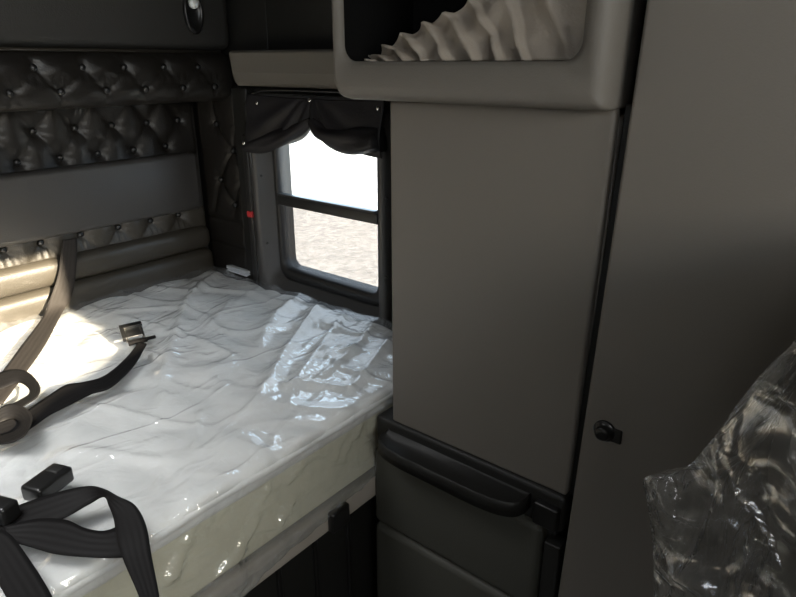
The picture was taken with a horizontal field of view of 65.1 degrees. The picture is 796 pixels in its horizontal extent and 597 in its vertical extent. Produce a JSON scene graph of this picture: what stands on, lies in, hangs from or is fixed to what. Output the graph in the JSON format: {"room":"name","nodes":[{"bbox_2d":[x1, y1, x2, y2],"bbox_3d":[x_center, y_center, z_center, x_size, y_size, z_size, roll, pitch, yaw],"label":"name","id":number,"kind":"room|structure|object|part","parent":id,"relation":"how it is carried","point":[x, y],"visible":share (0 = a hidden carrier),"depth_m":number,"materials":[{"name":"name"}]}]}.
{"room":"vehicle interior","nodes":[
{"label":"vehicle interior","id":0,"kind":"room"},
{"bbox_2d":[191,102,208,248],"bbox_3d":[-1.454,-0.117,1.238,0.050,2.160,2.540,16,26,36],"label":"wall","id":1,"kind":"structure","parent":0,"point":[202,204],"depth_m":2.10,"materials":[{"name":"grey"}]},
{"bbox_2d":[0,102,213,332],"bbox_3d":[-1.216,-0.131,1.415,0.093,0.640,1.785,16,26,36],"label":"upholstery","id":2,"kind":"object","parent":1,"relation":"attached to","point":[120,181],"visible":0.84,"depth_m":1.79,"materials":[{"name":"grey leather"}]},
{"bbox_2d":[0,102,196,173],"bbox_3d":[-1.231,-0.329,1.353,0.055,0.225,1.785,16,26,36],"label":"tufted cushion","id":3,"kind":"object","parent":2,"relation":"on","point":[35,140],"depth_m":1.75,"materials":[{"name":"black leather"}]},
{"bbox_3d":[-1.226,-0.148,1.403,0.075,0.184,1.765,16,26,36],"label":"smooth panel","id":4,"kind":"part","parent":2,"relation":"part of","materials":[{"name":"grey leather"}]},
{"bbox_2d":[0,0,233,111],"bbox_3d":[-1.137,-0.677,1.161,0.262,0.657,1.817,16,26,36],"label":"bunk","id":5,"kind":"object","parent":1,"relation":"attached to","point":[55,54],"visible":1,"depth_m":1.54,"materials":[{"name":"black leather"}]},
{"bbox_3d":[-1.146,-0.744,1.143,0.240,0.520,1.817,16,26,36],"label":"bunk panel","id":6,"kind":"part","parent":5,"relation":"part of","materials":[{"name":"grey plastic"}]},
{"bbox_2d":[182,0,203,33],"bbox_3d":[-0.551,-0.779,1.688,0.022,0.116,0.060,16,26,36],"label":"reading lamp","id":7,"kind":"object","parent":5,"relation":"attached to","point":[193,13],"visible":1,"depth_m":1.70,"materials":[{"name":"black plastic"}]},
{"bbox_2d":[192,0,391,329],"bbox_3d":[0.570,-0.097,1.185,3.160,2.160,0.050,16,26,36],"label":"wall","id":8,"kind":"structure","parent":0,"point":[252,24],"depth_m":1.70,"materials":[{"name":"black plastic"}]},
{"bbox_2d":[196,82,247,280],"bbox_3d":[-0.553,-0.359,2.009,0.207,0.645,0.029,16,26,36],"label":"upholstery","id":9,"kind":"object","parent":8,"relation":"attached to","point":[215,118],"visible":0.64,"depth_m":2.00,"materials":[{"name":"black leather"}]},
{"bbox_2d":[231,87,260,286],"bbox_3d":[-0.458,-0.309,1.928,0.072,0.650,0.053,16,26,36],"label":"post","id":10,"kind":"object","parent":8,"relation":"attached to","point":[239,94],"visible":0.48,"depth_m":1.90,"materials":[{"name":"black plastic"}]},
{"bbox_2d":[229,49,336,88],"bbox_3d":[-0.164,-0.576,1.564,0.760,0.094,0.060,16,26,36],"label":"wall ledge","id":11,"kind":"object","parent":8,"relation":"attached to","point":[297,68],"visible":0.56,"depth_m":1.64,"materials":[{"name":"grey plastic"}]},
{"bbox_2d":[245,90,391,328],"bbox_3d":[-0.210,-0.257,1.761,0.542,0.631,0.096,16,26,36],"label":"window","id":12,"kind":"structure","parent":8,"relation":"in","point":[273,200],"depth_m":1.83,"materials":[{"name":"grey plastic"}]},
{"bbox_2d":[241,94,387,157],"bbox_3d":[-0.238,-0.441,1.624,0.518,0.162,0.067,16,26,36],"label":"window curtain","id":13,"kind":"object","parent":12,"relation":"hanging from","point":[350,127],"visible":1,"depth_m":1.58,"materials":[{"name":"black fabric"}]},
{"bbox_3d":[-0.188,-0.251,1.774,0.435,0.486,0.053,16,26,36],"label":"sash frame","id":14,"kind":"part","parent":12,"relation":"part of","materials":[{"name":"black plastic"}]},
{"bbox_2d":[390,101,631,494],"bbox_3d":[0.246,-0.040,1.172,0.422,0.652,0.310,16,26,36],"label":"upper cabinet","id":15,"kind":"object","parent":8,"relation":"attached to","point":[503,217],"visible":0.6,"depth_m":1.03,"materials":[{"name":"grey plastic"}]},
{"bbox_2d":[332,0,646,110],"bbox_3d":[0.187,-0.528,0.996,0.483,0.400,0.370,16,26,36],"label":"bin","id":16,"kind":"object","parent":15,"relation":"on","point":[601,76],"visible":0.72,"depth_m":0.89,"materials":[{"name":"grey plastic"}]},
{"bbox_2d":[364,0,586,60],"bbox_3d":[0.104,-0.424,0.918,0.384,0.140,0.038,16,26,36],"label":"cloth","id":17,"kind":"object","parent":16,"relation":"in","point":[482,30],"visible":0.98,"depth_m":0.90,"materials":[{"name":"beige fabric"}]},
{"bbox_3d":[-0.211,1.276,0.682,3.280,0.050,2.540,16,26,36],"label":"floor","id":18,"kind":"structure","parent":0,"visible":0},
{"bbox_2d":[191,466,379,596],"bbox_3d":[-0.781,0.671,1.378,1.062,0.547,1.740,16,26,36],"label":"platform","id":19,"kind":"object","parent":18,"relation":"on","point":[339,557],"visible":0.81,"depth_m":1.31,"materials":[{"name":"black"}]},
{"bbox_2d":[0,265,392,596],"bbox_3d":[-0.756,0.338,1.254,1.059,0.274,1.792,16,26,36],"label":"mattress","id":20,"kind":"object","parent":19,"relation":"on","point":[249,406],"visible":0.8,"depth_m":1.26,"materials":[{"name":"white fabric"}]},
{"bbox_2d":[0,238,155,444],"bbox_3d":[-0.743,0.045,1.434,0.318,0.182,0.795,-4,21,-11],"label":"strap","id":21,"kind":"object","parent":20,"relation":"on","point":[16,420],"visible":1,"depth_m":1.34,"materials":[{"name":"woven webbing fabric"},{"name":"black plastic"},{"name":"metal"}]},
{"bbox_2d":[0,463,159,596],"bbox_3d":[-0.443,0.342,0.847,0.418,0.039,0.190,16,26,36],"label":"strap","id":22,"kind":"object","parent":20,"relation":"on","point":[39,523],"visible":1,"depth_m":0.89,"materials":[{"name":"black woven webbing fabric"},{"name":"black plastic"}]},
{"bbox_2d":[375,406,572,596],"bbox_3d":[0.200,0.588,1.402,0.431,0.706,0.380,16,26,36],"label":"base cabinet","id":23,"kind":"object","parent":18,"relation":"on","point":[454,522],"visible":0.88,"depth_m":1.21,"materials":[{"name":"grey plastic"}]},
{"bbox_3d":[0.113,0.691,1.358,0.395,0.324,0.050,16,26,36],"label":"drawer","id":24,"kind":"part","parent":23,"relation":"part of","materials":[{"name":"grey plastic"}]},
{"bbox_2d":[378,428,530,516],"bbox_3d":[0.089,0.329,1.182,0.332,0.030,0.064,16,26,36],"label":"handle","id":25,"kind":"object","parent":23,"relation":"on","point":[484,487],"depth_m":1.16,"materials":[{"name":"black plastic"}]},
{"bbox_3d":[0.113,0.443,1.263,0.395,0.195,0.050,16,26,36],"label":"drawer","id":26,"kind":"part","parent":23,"relation":"part of","materials":[{"name":"grey plastic"}]},
{"bbox_2d":[558,0,795,596],"bbox_3d":[0.695,0.050,0.813,0.780,2.130,0.371,16,26,36],"label":"wardrobe","id":27,"kind":"object","parent":18,"relation":"on","point":[699,300],"visible":1,"depth_m":0.83,"materials":[{"name":"grey plastic"}]},
{"bbox_3d":[0.328,0.209,0.959,0.034,0.024,0.005,16,26,36],"label":"latch plate","id":28,"kind":"part","parent":27,"relation":"part of","materials":[{"name":"black plastic"}]},
{"bbox_2d":[643,339,795,596],"bbox_3d":[0.580,0.607,0.562,0.740,1.287,0.406,16,26,36],"label":"plastic wrap","id":29,"kind":"object","parent":18,"relation":"on","point":[762,396],"visible":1,"depth_m":0.60,"materials":[{"name":"clear plastic"}]},
{"label":"outside","id":30,"kind":"structure","parent":0,"visible":0},
{"bbox_2d":[289,131,377,286],"bbox_3d":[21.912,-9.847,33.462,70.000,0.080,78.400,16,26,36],"label":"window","id":31,"kind":"structure","parent":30,"point":[344,247],"depth_m":11.42,"materials":[{"name":"clear glass"}]}
]}

